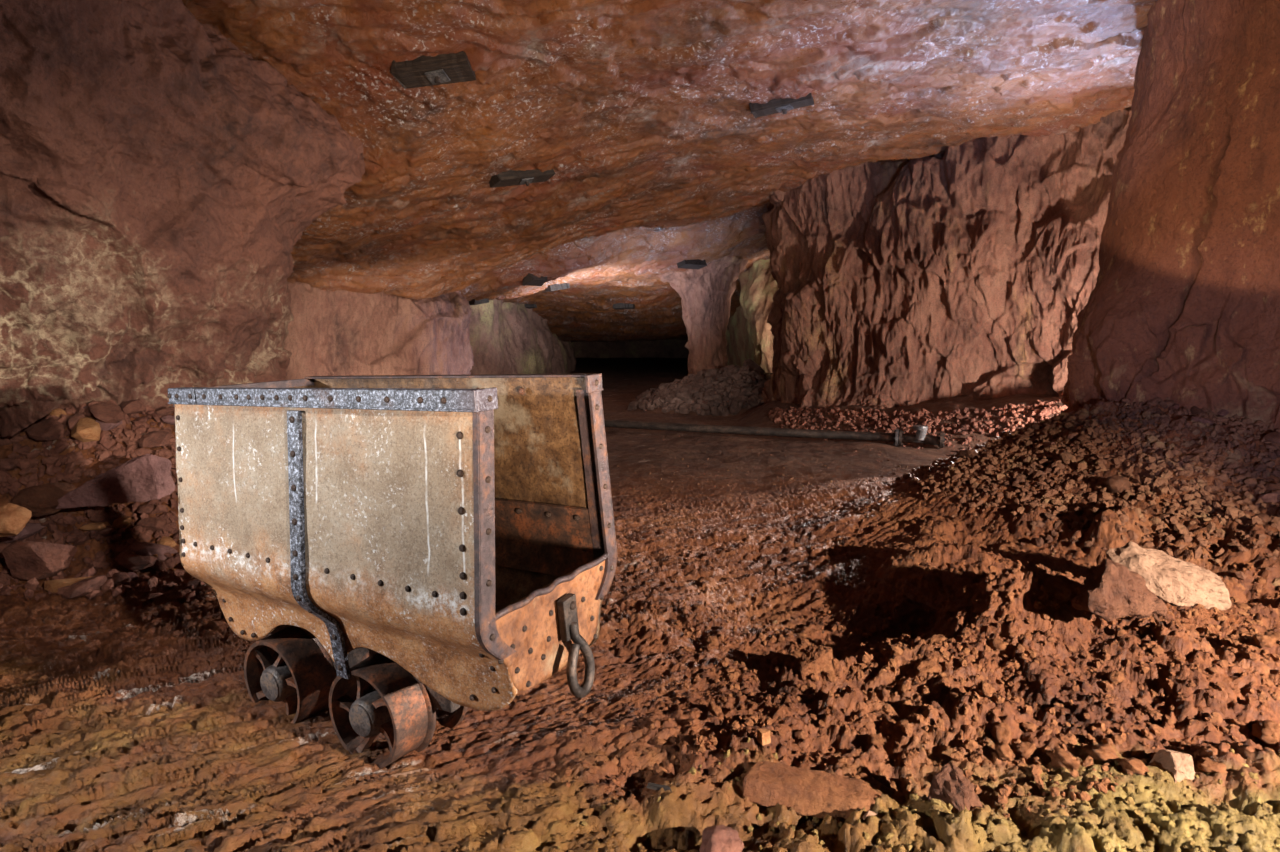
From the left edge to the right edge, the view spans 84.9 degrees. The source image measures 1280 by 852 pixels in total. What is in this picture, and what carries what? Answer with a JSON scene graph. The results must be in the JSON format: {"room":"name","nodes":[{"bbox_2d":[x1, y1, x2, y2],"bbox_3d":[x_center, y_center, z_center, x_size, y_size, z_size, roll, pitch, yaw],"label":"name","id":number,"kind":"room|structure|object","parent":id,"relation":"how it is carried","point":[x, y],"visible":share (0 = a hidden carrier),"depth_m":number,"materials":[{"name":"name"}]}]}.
{"room":"underground passage","nodes":[
{"label":"underground passage","id":0,"kind":"room"},
{"bbox_2d":[0,0,364,445],"bbox_3d":[-2.892,-0.792,4.338,2.224,3.796,5.559,-1,7,-9],"label":"wall","id":1,"kind":"structure","parent":0,"point":[161,180],"depth_m":3.65,"materials":[{"name":"red stone"}]},
{"bbox_2d":[284,281,473,379],"bbox_3d":[-3.771,-1.131,9.378,2.269,3.090,5.294,2,7,15],"label":"wall","id":2,"kind":"structure","parent":0,"point":[340,332],"depth_m":8.97,"materials":[{"name":"red stone"}]},
{"bbox_2d":[469,299,576,374],"bbox_3d":[-3.459,-2.988,28.710,2.643,3.440,33.298,0,7,0],"label":"wall","id":3,"kind":"structure","parent":0,"point":[507,337],"depth_m":15.66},
{"bbox_2d":[571,339,688,357],"bbox_3d":[1.283,-5.070,44.689,38.477,3.429,0.391,0,7,0],"label":"wall","id":4,"kind":"structure","parent":0,"point":[674,348],"depth_m":44.74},
{"bbox_2d":[0,357,1279,851],"bbox_3d":[0.000,-1.870,21.684,18.000,1.028,48.500,0,7,0],"label":"floor","id":5,"kind":"structure","parent":0,"point":[129,723],"depth_m":2.19,"materials":[{"name":"red soil"}]},
{"bbox_2d":[2,540,76,580],"bbox_3d":[-2.840,0.627,3.341,0.228,0.206,0.222,0,7,3],"label":"boulder","id":6,"kind":"object","parent":5,"relation":"on","point":[25,560],"visible":0.94,"depth_m":3.26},
{"bbox_2d":[0,503,31,536],"bbox_3d":[-2.947,0.436,3.276,0.162,0.152,0.222,-4,8,-32],"label":"boulder","id":7,"kind":"object","parent":6,"relation":"on","point":[13,517],"visible":1,"depth_m":3.23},
{"bbox_2d":[0,400,216,601],"bbox_3d":[-2.651,0.339,3.567,2.146,0.878,1.074,0,7,0],"label":"rubble","id":8,"kind":"object","parent":5,"relation":"on","point":[10,485],"visible":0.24,"depth_m":3.61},
{"bbox_2d":[0,541,7,559],"bbox_3d":[-3.145,0.630,3.374,0.214,0.136,0.161,1,7,11],"label":"rubble stone","id":9,"kind":"object","parent":8,"relation":"on","point":[3,545],"visible":0.37,"depth_m":3.38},
{"bbox_2d":[0,458,25,470],"bbox_3d":[-3.274,0.200,3.652,0.106,0.075,0.143,1,7,6],"label":"rubble stone","id":10,"kind":"object","parent":8,"relation":"on","point":[7,464],"visible":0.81,"depth_m":3.61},
{"bbox_2d":[0,523,45,542],"bbox_3d":[-3.058,0.530,3.477,0.145,0.101,0.200,2,7,16],"label":"rubble stone","id":11,"kind":"object","parent":8,"relation":"on","point":[30,529],"visible":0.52,"depth_m":3.44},
{"bbox_2d":[11,483,75,516],"bbox_3d":[-2.952,0.364,3.469,0.202,0.163,0.247,1,7,5],"label":"boulder","id":12,"kind":"object","parent":8,"relation":"on","point":[41,500],"visible":0.7,"depth_m":3.42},
{"bbox_2d":[56,454,175,508],"bbox_3d":[-2.642,0.276,3.520,0.513,0.266,0.121,-1,7,-11],"label":"slab","id":13,"kind":"object","parent":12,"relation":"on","point":[147,477],"visible":1,"depth_m":3.51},
{"bbox_2d":[26,417,66,440],"bbox_3d":[-3.197,0.015,3.783,0.155,0.118,0.189,1,7,10],"label":"rubble stone","id":14,"kind":"object","parent":8,"relation":"on","point":[48,429],"visible":0.97,"depth_m":3.75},
{"bbox_2d":[49,408,66,417],"bbox_3d":[-3.233,-0.075,3.877,0.128,0.094,0.094,2,7,15],"label":"rubble stone","id":15,"kind":"object","parent":8,"relation":"on","point":[57,412],"visible":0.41,"depth_m":3.85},
{"bbox_2d":[44,576,100,592],"bbox_3d":[-2.610,0.745,3.253,0.248,0.098,0.147,-2,7,-15],"label":"rubble stone","id":16,"kind":"object","parent":8,"relation":"on","point":[53,585],"visible":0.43,"depth_m":3.19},
{"bbox_2d":[67,413,86,430],"bbox_3d":[-3.089,-0.010,3.832,0.085,0.111,0.153,-1,7,-11],"label":"rubble stone","id":17,"kind":"object","parent":8,"relation":"on","point":[72,420],"visible":0.58,"depth_m":3.81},
{"bbox_2d":[61,575,106,598],"bbox_3d":[-2.501,0.726,3.157,0.132,0.091,0.200,-1,7,-5],"label":"rubble stone","id":18,"kind":"object","parent":8,"relation":"on","point":[83,587],"visible":0.94,"depth_m":3.10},
{"bbox_2d":[71,416,100,441],"bbox_3d":[-3.017,0.019,3.814,0.144,0.125,0.252,-3,8,-21],"label":"rubble stone","id":19,"kind":"object","parent":8,"relation":"on","point":[86,429],"visible":0.83,"depth_m":3.76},
{"bbox_2d":[84,407,93,416],"bbox_3d":[-3.050,-0.082,3.896,0.065,0.063,0.081,0,7,-3],"label":"rubble stone","id":20,"kind":"object","parent":8,"relation":"on","point":[87,412],"visible":0.4,"depth_m":3.87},
{"bbox_2d":[79,522,110,530],"bbox_3d":[-2.751,0.515,3.551,0.144,0.061,0.112,1,7,6],"label":"rubble stone","id":21,"kind":"object","parent":8,"relation":"on","point":[91,526],"visible":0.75,"depth_m":3.51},
{"bbox_2d":[95,517,112,525],"bbox_3d":[-2.743,0.488,3.584,0.132,0.055,0.078,6,9,40],"label":"rubble stone","id":22,"kind":"object","parent":8,"relation":"on","point":[106,519],"visible":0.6,"depth_m":3.56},
{"bbox_2d":[97,528,114,536],"bbox_3d":[-2.695,0.538,3.525,0.090,0.054,0.071,1,7,7],"label":"rubble stone","id":23,"kind":"object","parent":8,"relation":"on","point":[105,532],"visible":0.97,"depth_m":3.51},
{"bbox_2d":[90,402,123,423],"bbox_3d":[-2.980,-0.070,3.897,0.279,0.126,0.147,5,9,36],"label":"rubble stone","id":24,"kind":"object","parent":8,"relation":"on","point":[107,412],"visible":0.97,"depth_m":3.85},
{"bbox_2d":[96,420,122,430],"bbox_3d":[-2.937,-0.008,3.885,0.128,0.099,0.115,0,7,2],"label":"rubble stone","id":25,"kind":"object","parent":8,"relation":"on","point":[104,426],"visible":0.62,"depth_m":3.84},
{"bbox_2d":[111,572,130,585],"bbox_3d":[-2.462,0.727,3.319,0.074,0.066,0.082,-6,9,-41],"label":"rubble stone","id":26,"kind":"object","parent":8,"relation":"on","point":[120,577],"visible":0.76,"depth_m":3.29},
{"bbox_2d":[112,516,131,528],"bbox_3d":[-2.657,0.499,3.580,0.106,0.075,0.066,0,7,4],"label":"rubble stone","id":27,"kind":"object","parent":8,"relation":"on","point":[118,523],"visible":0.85,"depth_m":3.56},
{"bbox_2d":[119,399,145,414],"bbox_3d":[-2.874,-0.107,3.966,0.154,0.083,0.119,5,9,37],"label":"rubble stone","id":28,"kind":"object","parent":8,"relation":"on","point":[131,406],"visible":0.97,"depth_m":3.94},
{"bbox_2d":[127,572,138,579],"bbox_3d":[-2.465,0.735,3.376,0.080,0.068,0.066,4,8,28],"label":"rubble stone","id":29,"kind":"object","parent":8,"relation":"on","point":[132,575],"visible":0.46,"depth_m":3.36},
{"bbox_2d":[116,545,156,569],"bbox_3d":[-2.512,0.653,3.462,0.239,0.108,0.134,2,7,19],"label":"rubble stone","id":30,"kind":"object","parent":8,"relation":"on","point":[135,561],"visible":0.84,"depth_m":3.42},
{"bbox_2d":[137,504,154,513],"bbox_3d":[-2.567,0.434,3.638,0.079,0.052,0.063,-4,8,-29],"label":"rubble stone","id":31,"kind":"object","parent":8,"relation":"on","point":[147,509],"visible":1,"depth_m":3.62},
{"bbox_2d":[130,542,177,562],"bbox_3d":[-2.433,0.637,3.512,0.197,0.119,0.114,-4,8,-28],"label":"rubble stone","id":32,"kind":"object","parent":8,"relation":"on","point":[140,548],"visible":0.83,"depth_m":3.48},
{"bbox_2d":[138,431,172,446],"bbox_3d":[-2.684,0.078,3.894,0.176,0.097,0.150,-5,9,-36],"label":"rubble stone","id":33,"kind":"object","parent":8,"relation":"on","point":[154,438],"visible":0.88,"depth_m":3.86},
{"bbox_2d":[136,517,177,532],"bbox_3d":[-2.476,0.521,3.602,0.192,0.104,0.097,-4,8,-29],"label":"rubble stone","id":34,"kind":"object","parent":8,"relation":"on","point":[153,524],"visible":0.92,"depth_m":3.58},
{"bbox_2d":[154,406,174,415],"bbox_3d":[-2.719,-0.081,4.016,0.115,0.063,0.061,-5,9,-36],"label":"rubble stone","id":35,"kind":"object","parent":8,"relation":"on","point":[168,411],"visible":0.89,"depth_m":4.00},
{"bbox_2d":[157,536,176,547],"bbox_3d":[-2.418,0.597,3.568,0.090,0.068,0.113,4,8,32],"label":"rubble stone","id":36,"kind":"object","parent":8,"relation":"on","point":[164,540],"visible":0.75,"depth_m":3.55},
{"bbox_2d":[161,415,174,424],"bbox_3d":[-2.666,-0.035,3.995,0.109,0.058,0.067,-5,8,-34],"label":"rubble stone","id":37,"kind":"object","parent":8,"relation":"on","point":[169,419],"visible":0.57,"depth_m":3.97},
{"bbox_2d":[183,580,200,589],"bbox_3d":[-2.066,0.735,3.227,0.078,0.044,0.052,-4,8,-32],"label":"rubble stone","id":38,"kind":"object","parent":8,"relation":"on","point":[194,583],"visible":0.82,"depth_m":3.21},
{"bbox_2d":[167,373,616,767],"bbox_3d":[-0.695,0.393,1.986,1.273,1.089,0.568,4,8,30],"label":"cart","id":39,"kind":"object","parent":5,"relation":"on","point":[447,543],"visible":1,"depth_m":1.81,"materials":[{"name":"beige metal"}]},
{"bbox_2d":[387,768,434,777],"bbox_3d":[-0.606,0.917,1.848,0.141,0.013,0.022,-3,7,-20],"label":"splinter","id":40,"kind":"object","parent":5,"relation":"on","point":[405,774],"visible":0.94,"depth_m":1.84,"materials":[{"name":"wood"}]},
{"bbox_2d":[646,782,671,791],"bbox_3d":[0.050,0.888,1.722,0.069,0.014,0.014,3,7,20],"label":"splinter","id":41,"kind":"object","parent":5,"relation":"on","point":[653,786],"visible":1,"depth_m":1.72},
{"bbox_2d":[627,365,765,415],"bbox_3d":[0.920,-0.613,11.452,2.320,0.812,2.339,0,7,0],"label":"rubble","id":42,"kind":"object","parent":5,"relation":"on","point":[744,386],"visible":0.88,"depth_m":10.97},
{"bbox_2d":[641,389,650,398],"bbox_3d":[0.141,-0.480,11.613,0.191,0.260,0.322,3,8,22],"label":"stone","id":43,"kind":"object","parent":42,"relation":"on","point":[644,394],"visible":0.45,"depth_m":11.51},
{"bbox_2d":[678,405,689,413],"bbox_3d":[0.670,-0.254,10.598,0.139,0.130,0.205,-3,7,-21],"label":"stone","id":44,"kind":"object","parent":42,"relation":"on","point":[683,409],"visible":1,"depth_m":10.56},
{"bbox_2d":[703,368,718,376],"bbox_3d":[1.164,-0.862,11.584,0.290,0.195,0.248,3,8,25],"label":"heap stone","id":45,"kind":"object","parent":42,"relation":"on","point":[715,370],"visible":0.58,"depth_m":11.49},
{"bbox_2d":[743,359,764,375],"bbox_3d":[1.894,-0.960,11.618,0.318,0.314,0.408,-2,7,-15],"label":"stone","id":46,"kind":"object","parent":42,"relation":"on","point":[749,363],"visible":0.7,"depth_m":11.55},
{"bbox_2d":[692,603,705,610],"bbox_3d":[0.252,0.777,2.972,0.054,0.047,0.073,-5,8,-33],"label":"clod","id":47,"kind":"object","parent":5,"relation":"on","point":[701,606],"visible":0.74,"depth_m":2.96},
{"bbox_2d":[705,636,718,645],"bbox_3d":[0.269,0.801,2.611,0.049,0.043,0.044,0,7,0],"label":"clod","id":48,"kind":"object","parent":5,"relation":"on","point":[712,640],"visible":0.94,"depth_m":2.60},
{"bbox_2d":[706,701,721,716],"bbox_3d":[0.224,0.845,2.082,0.051,0.045,0.039,7,10,44],"label":"clod","id":49,"kind":"object","parent":5,"relation":"on","point":[713,709],"visible":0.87,"depth_m":2.07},
{"bbox_2d":[699,825,743,851],"bbox_3d":[0.181,0.942,1.563,0.096,0.078,0.114,3,8,23],"label":"boulder","id":50,"kind":"object","parent":5,"relation":"on","point":[718,838],"visible":1,"depth_m":1.56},
{"bbox_2d":[211,433,1255,645],"bbox_3d":[0.405,0.308,4.870,4.395,0.682,4.418,0,7,0],"label":"pebbles","id":51,"kind":"object","parent":5,"relation":"on","point":[745,630],"visible":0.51,"depth_m":4.21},
{"bbox_2d":[741,714,757,724],"bbox_3d":[0.317,0.852,2.030,0.052,0.030,0.041,1,7,7],"label":"clod","id":52,"kind":"object","parent":5,"relation":"on","point":[754,718],"visible":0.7,"depth_m":2.02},
{"bbox_2d":[757,728,770,745],"bbox_3d":[0.332,0.830,1.877,0.031,0.036,0.027,-4,8,-28],"label":"stone","id":53,"kind":"object","parent":5,"relation":"on","point":[763,735],"visible":1,"depth_m":1.87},
{"bbox_2d":[604,419,945,447],"bbox_3d":[0.802,0.010,8.284,5.163,0.237,0.196,3,8,21],"label":"pipe","id":54,"kind":"object","parent":5,"relation":"on","point":[897,437],"visible":0.92,"depth_m":7.88,"materials":[{"name":"metal"}]},
{"bbox_2d":[788,650,802,658],"bbox_3d":[0.576,0.839,2.543,0.076,0.053,0.071,3,7,20],"label":"clod","id":55,"kind":"object","parent":5,"relation":"on","point":[796,653],"visible":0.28,"depth_m":2.52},
{"bbox_2d":[796,632,806,637],"bbox_3d":[0.622,0.802,2.689,0.043,0.026,0.033,4,8,28],"label":"clod","id":56,"kind":"object","parent":5,"relation":"on","point":[802,634],"visible":1,"depth_m":2.68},
{"bbox_2d":[742,761,880,820],"bbox_3d":[0.428,0.913,1.743,0.343,0.078,0.110,2,7,14],"label":"rock","id":57,"kind":"object","parent":5,"relation":"on","point":[816,793],"visible":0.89,"depth_m":1.73,"materials":[{"name":"red stone"}]},
{"bbox_2d":[798,645,834,679],"bbox_3d":[0.580,0.782,2.312,0.134,0.097,0.069,-1,7,-11],"label":"stone","id":58,"kind":"object","parent":5,"relation":"on","point":[818,659],"visible":0.87,"depth_m":2.29,"materials":[{"name":"red stone"}]},
{"bbox_2d":[862,810,876,819],"bbox_3d":[0.538,0.909,1.643,0.044,0.014,0.012,-4,8,-29],"label":"splinter","id":59,"kind":"object","parent":5,"relation":"on","point":[869,813],"visible":1,"depth_m":1.64,"materials":[{"name":"stone"}]},
{"bbox_2d":[867,733,884,745],"bbox_3d":[0.667,0.889,1.980,0.048,0.035,0.041,0,7,0],"label":"clod","id":60,"kind":"object","parent":5,"relation":"on","point":[873,739],"visible":1,"depth_m":1.97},
{"bbox_2d":[893,599,935,625],"bbox_3d":[1.134,0.759,2.865,0.183,0.090,0.084,2,7,14],"label":"rock","id":61,"kind":"object","parent":5,"relation":"on","point":[909,611],"visible":0.86,"depth_m":2.85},
{"bbox_2d":[768,399,1067,451],"bbox_3d":[3.254,-0.057,7.550,4.646,0.628,1.038,6,9,39],"label":"debris","id":62,"kind":"object","parent":5,"relation":"on","point":[1049,408],"visible":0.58,"depth_m":7.93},
{"bbox_2d":[557,737,1279,851],"bbox_3d":[1.211,0.927,1.679,2.790,0.137,0.423,0,7,0],"label":"crumbs","id":63,"kind":"object","parent":5,"relation":"on","point":[1108,847],"visible":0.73,"depth_m":1.65,"materials":[{"name":"stone"}]},
{"bbox_2d":[564,536,1279,817],"bbox_3d":[1.207,0.762,2.393,2.814,0.486,1.463,0,7,0],"label":"rubble","id":64,"kind":"object","parent":5,"relation":"on","point":[1069,738],"visible":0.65,"depth_m":2.18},
{"bbox_2d":[913,659,940,678],"bbox_3d":[0.927,0.795,2.270,0.097,0.071,0.065,-4,8,-31],"label":"clod","id":65,"kind":"object","parent":5,"relation":"on","point":[921,668],"visible":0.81,"depth_m":2.25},
{"bbox_2d":[924,634,946,644],"bbox_3d":[0.998,0.730,2.377,0.068,0.047,0.068,-4,8,-29],"label":"clod","id":66,"kind":"object","parent":5,"relation":"on","point":[933,638],"visible":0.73,"depth_m":2.36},
{"bbox_2d":[927,762,981,813],"bbox_3d":[0.776,0.895,1.724,0.106,0.103,0.116,7,10,44],"label":"boulder","id":67,"kind":"object","parent":5,"relation":"on","point":[949,785],"visible":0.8,"depth_m":1.71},
{"bbox_2d":[961,584,977,600],"bbox_3d":[1.240,0.626,2.628,0.068,0.064,0.065,3,7,20],"label":"clod","id":68,"kind":"object","parent":5,"relation":"on","point":[968,590],"visible":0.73,"depth_m":2.62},
{"bbox_2d":[975,681,994,697],"bbox_3d":[1.021,0.781,2.076,0.046,0.048,0.050,6,9,39],"label":"clod","id":69,"kind":"object","parent":5,"relation":"on","point":[983,688],"visible":1,"depth_m":2.07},
{"bbox_2d":[989,639,1008,651],"bbox_3d":[1.223,0.747,2.391,0.059,0.041,0.056,-3,8,-26],"label":"clod","id":70,"kind":"object","parent":5,"relation":"on","point":[996,644],"visible":1,"depth_m":2.37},
{"bbox_2d":[990,722,1011,743],"bbox_3d":[1.019,0.873,1.980,0.058,0.057,0.087,4,8,30],"label":"clod","id":71,"kind":"object","parent":5,"relation":"on","point":[1000,732],"visible":0.85,"depth_m":1.97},
{"bbox_2d":[994,741,1014,760],"bbox_3d":[0.987,0.882,1.894,0.044,0.048,0.060,1,7,5],"label":"clod","id":72,"kind":"object","parent":5,"relation":"on","point":[1003,749],"visible":1,"depth_m":1.88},
{"bbox_2d":[1009,659,1020,669],"bbox_3d":[1.227,0.789,2.298,0.043,0.042,0.038,-1,7,-7],"label":"clod","id":73,"kind":"object","parent":5,"relation":"on","point":[1017,664],"visible":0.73,"depth_m":2.29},
{"bbox_2d":[1012,741,1035,761],"bbox_3d":[1.058,0.899,1.929,0.055,0.058,0.050,-5,8,-33],"label":"clod","id":74,"kind":"object","parent":5,"relation":"on","point":[1025,750],"visible":0.94,"depth_m":1.92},
{"bbox_2d":[1047,748,1079,769],"bbox_3d":[1.135,0.894,1.876,0.077,0.056,0.074,5,9,35],"label":"clod","id":75,"kind":"object","parent":5,"relation":"on","point":[1060,757],"visible":0.89,"depth_m":1.85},
{"bbox_2d":[895,397,1279,585],"bbox_3d":[3.063,0.204,3.960,2.734,0.734,2.658,0,7,0],"label":"rubble pile","id":76,"kind":"object","parent":5,"relation":"on","point":[1051,430],"visible":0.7,"depth_m":3.76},
{"bbox_2d":[958,450,978,458],"bbox_3d":[2.165,0.184,4.578,0.098,0.080,0.145,-2,7,-14],"label":"stone","id":77,"kind":"object","parent":76,"relation":"on","point":[961,453],"visible":0.9,"depth_m":4.55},
{"bbox_2d":[1042,442,1054,447],"bbox_3d":[2.475,0.118,4.239,0.064,0.059,0.115,1,7,7],"label":"mound stone","id":78,"kind":"object","parent":76,"relation":"on","point":[1048,444],"visible":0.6,"depth_m":4.21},
{"bbox_2d":[1044,512,1055,518],"bbox_3d":[2.092,0.463,3.571,0.053,0.038,0.046,-2,7,-13],"label":"mound stone","id":79,"kind":"object","parent":76,"relation":"on","point":[1048,515],"visible":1,"depth_m":3.56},
{"bbox_2d":[1059,452,1071,462],"bbox_3d":[2.430,0.179,3.991,0.074,0.065,0.072,-2,7,-14],"label":"stone","id":80,"kind":"object","parent":76,"relation":"on","point":[1063,456],"visible":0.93,"depth_m":3.97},
{"bbox_2d":[1067,434,1079,439],"bbox_3d":[2.577,0.066,4.168,0.071,0.045,0.050,-3,8,-22],"label":"stone","id":81,"kind":"object","parent":76,"relation":"on","point":[1069,436],"visible":0.98,"depth_m":4.15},
{"bbox_2d":[1077,434,1087,441],"bbox_3d":[2.596,0.069,4.100,0.074,0.044,0.041,-5,9,-35],"label":"stone","id":82,"kind":"object","parent":76,"relation":"on","point":[1083,437],"visible":1,"depth_m":4.08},
{"bbox_2d":[1104,475,1130,494],"bbox_3d":[2.447,0.305,3.591,0.116,0.103,0.101,5,9,35],"label":"stone","id":83,"kind":"object","parent":76,"relation":"on","point":[1114,484],"visible":0.94,"depth_m":3.56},
{"bbox_2d":[1190,406,1205,413],"bbox_3d":[3.281,-0.086,4.122,0.054,0.061,0.092,1,7,5],"label":"stone","id":84,"kind":"object","parent":76,"relation":"on","point":[1195,410],"visible":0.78,"depth_m":4.11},
{"bbox_2d":[1191,416,1213,425],"bbox_3d":[3.124,-0.025,3.895,0.101,0.056,0.067,2,7,17],"label":"stone","id":85,"kind":"object","parent":76,"relation":"on","point":[1196,419],"visible":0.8,"depth_m":3.87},
{"bbox_2d":[1217,409,1228,415],"bbox_3d":[3.400,-0.078,4.079,0.064,0.042,0.050,-3,8,-26],"label":"stone","id":86,"kind":"object","parent":76,"relation":"on","point":[1223,412],"visible":1,"depth_m":4.07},
{"bbox_2d":[1252,513,1268,522],"bbox_3d":[2.736,0.409,3.084,0.071,0.045,0.056,-6,9,-39],"label":"stone","id":87,"kind":"object","parent":76,"relation":"on","point":[1264,517],"visible":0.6,"depth_m":3.07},
{"bbox_2d":[1258,492,1279,502],"bbox_3d":[2.885,0.329,3.192,0.102,0.062,0.059,5,9,38],"label":"stone","id":88,"kind":"object","parent":76,"relation":"on","point":[1269,497],"visible":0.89,"depth_m":3.18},
{"bbox_2d":[1264,432,1279,442],"bbox_3d":[3.342,0.061,3.685,0.081,0.058,0.066,-3,8,-21],"label":"stone","id":89,"kind":"object","parent":76,"relation":"on","point":[1274,437],"visible":0.99,"depth_m":3.67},
{"bbox_2d":[1264,483,1279,489],"bbox_3d":[2.947,0.283,3.253,0.051,0.035,0.060,-1,7,-11],"label":"stone","id":90,"kind":"object","parent":76,"relation":"on","point":[1270,486],"visible":0.99,"depth_m":3.24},
{"bbox_2d":[1086,744,1120,764],"bbox_3d":[1.248,0.890,1.892,0.072,0.068,0.070,-1,7,-6],"label":"clod","id":91,"kind":"object","parent":5,"relation":"on","point":[1105,753],"visible":0.93,"depth_m":1.88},
{"bbox_2d":[1107,670,1124,684],"bbox_3d":[1.510,0.801,2.220,0.054,0.048,0.049,1,7,10],"label":"clod","id":92,"kind":"object","parent":5,"relation":"on","point":[1115,677],"visible":1,"depth_m":2.21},
{"bbox_2d":[1071,558,1166,625],"bbox_3d":[1.669,0.590,2.358,0.438,0.305,0.172,-1,7,-9],"label":"boulder","id":93,"kind":"object","parent":5,"relation":"on","point":[1112,592],"visible":1,"depth_m":2.29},
{"bbox_2d":[1119,757,1149,775],"bbox_3d":[1.292,0.893,1.826,0.064,0.048,0.066,2,7,19],"label":"clod","id":94,"kind":"object","parent":5,"relation":"on","point":[1133,765],"visible":0.94,"depth_m":1.81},
{"bbox_2d":[1105,541,1231,610],"bbox_3d":[2.037,0.572,2.692,0.409,0.219,0.176,1,7,7],"label":"boulder","id":95,"kind":"object","parent":5,"relation":"on","point":[1175,581],"visible":0.82,"depth_m":2.64,"materials":[{"name":"stone"}]},
{"bbox_2d":[1147,749,1195,782],"bbox_3d":[1.405,0.892,1.850,0.104,0.078,0.084,-3,8,-23],"label":"stone","id":96,"kind":"object","parent":5,"relation":"on","point":[1179,765],"visible":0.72,"depth_m":1.82,"materials":[{"name":"stone"}]},
{"bbox_2d":[1197,757,1227,772],"bbox_3d":[1.503,0.895,1.838,0.066,0.041,0.074,5,9,35],"label":"clod","id":97,"kind":"object","parent":5,"relation":"on","point":[1207,765],"visible":0.97,"depth_m":1.82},
{"bbox_2d":[1234,602,1250,610],"bbox_3d":[2.283,0.686,2.656,0.036,0.028,0.054,-4,8,-28],"label":"clod","id":98,"kind":"object","parent":5,"relation":"on","point":[1244,606],"visible":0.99,"depth_m":2.65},
{"bbox_2d":[1253,633,1275,647],"bbox_3d":[2.022,0.697,2.266,0.062,0.051,0.053,-4,8,-32],"label":"clod","id":99,"kind":"object","parent":5,"relation":"on","point":[1261,640],"visible":0.98,"depth_m":2.25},
{"bbox_2d":[1252,720,1279,744],"bbox_3d":[1.802,0.873,1.996,0.084,0.064,0.086,-6,9,-41],"label":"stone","id":100,"kind":"object","parent":5,"relation":"on","point":[1267,731],"visible":1,"depth_m":1.98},
{"bbox_2d":[1264,630,1279,640],"bbox_3d":[2.098,0.706,2.307,0.068,0.051,0.065,-5,8,-34],"label":"clod","id":101,"kind":"object","parent":5,"relation":"on","point":[1276,635],"visible":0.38,"depth_m":2.31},
{"bbox_2d":[182,0,1155,341],"bbox_3d":[0.000,-3.904,21.434,18.000,2.742,48.500,0,7,0],"label":"ceiling","id":102,"kind":"structure","parent":0,"point":[646,127],"depth_m":5.49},
{"bbox_2d":[390,51,475,88],"bbox_3d":[-1.274,-2.216,4.337,0.491,0.204,0.208,0,7,2],"label":"board","id":103,"kind":"object","parent":102,"relation":"attached to","point":[422,71],"visible":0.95,"depth_m":4.27,"materials":[{"name":"wood"}]},
{"bbox_2d":[469,298,488,304],"bbox_3d":[-2.865,-2.245,12.464,0.313,0.193,0.228,-5,9,-37],"label":"board","id":104,"kind":"object","parent":102,"relation":"attached to","point":[473,302],"visible":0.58,"depth_m":12.39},
{"bbox_2d":[489,169,554,187],"bbox_3d":[-1.072,-2.280,6.349,0.584,0.261,0.205,-4,8,-32],"label":"board","id":105,"kind":"object","parent":102,"relation":"attached to","point":[511,177],"visible":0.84,"depth_m":6.29,"materials":[{"name":"wood"}]},
{"bbox_2d":[524,304,536,308],"bbox_3d":[-2.749,-2.904,16.789,0.502,0.168,0.239,-5,8,-34],"label":"board","id":106,"kind":"object","parent":102,"relation":"attached to","point":[529,306],"visible":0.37,"depth_m":16.78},
{"bbox_2d":[522,273,546,285],"bbox_3d":[-1.587,-2.224,10.564,0.254,0.207,0.363,5,9,38],"label":"board","id":107,"kind":"object","parent":102,"relation":"attached to","point":[530,279],"visible":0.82,"depth_m":10.48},
{"bbox_2d":[545,283,569,291],"bbox_3d":[-1.453,-2.457,12.275,0.392,0.210,0.233,-4,8,-27],"label":"board","id":108,"kind":"object","parent":102,"relation":"attached to","point":[553,287],"visible":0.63,"depth_m":12.19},
{"bbox_2d":[613,303,634,309],"bbox_3d":[-0.367,-2.768,16.072,0.508,0.178,0.228,2,7,13],"label":"board","id":109,"kind":"object","parent":102,"relation":"attached to","point":[619,306],"visible":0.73,"depth_m":15.99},
{"bbox_2d":[677,259,706,269],"bbox_3d":[0.842,-2.709,11.613,0.524,0.205,0.256,-6,9,-41],"label":"board","id":110,"kind":"object","parent":102,"relation":"attached to","point":[697,264],"visible":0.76,"depth_m":11.56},
{"bbox_2d":[749,93,813,117],"bbox_3d":[1.139,-2.613,5.654,0.521,0.185,0.197,3,8,23],"label":"board","id":111,"kind":"object","parent":102,"relation":"attached to","point":[773,106],"visible":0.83,"depth_m":5.62,"materials":[{"name":"wood"}]},
{"bbox_2d":[659,255,747,374],"bbox_3d":[1.139,-1.711,12.874,1.921,3.140,1.642,-3,8,-23],"label":"wall pillar","id":112,"kind":"structure","parent":0,"point":[706,292],"depth_m":12.48,"materials":[{"name":"red stone"}]},
{"bbox_2d":[725,259,778,372],"bbox_3d":[2.966,-2.448,17.955,3.023,4.586,11.511,-2,7,-19],"label":"wall","id":113,"kind":"structure","parent":0,"point":[748,335],"depth_m":15.06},
{"bbox_2d":[761,107,1131,408],"bbox_3d":[4.003,-1.901,9.542,4.788,4.639,8.233,-1,7,-7],"label":"wall","id":114,"kind":"structure","parent":0,"point":[970,269],"depth_m":8.23,"materials":[{"name":"red stone"}]},
{"bbox_2d":[1060,0,1279,431],"bbox_3d":[4.416,-1.518,4.783,2.473,4.728,4.711,5,9,37],"label":"wall","id":115,"kind":"structure","parent":0,"point":[1183,306],"depth_m":4.25,"materials":[{"name":"red stone"}]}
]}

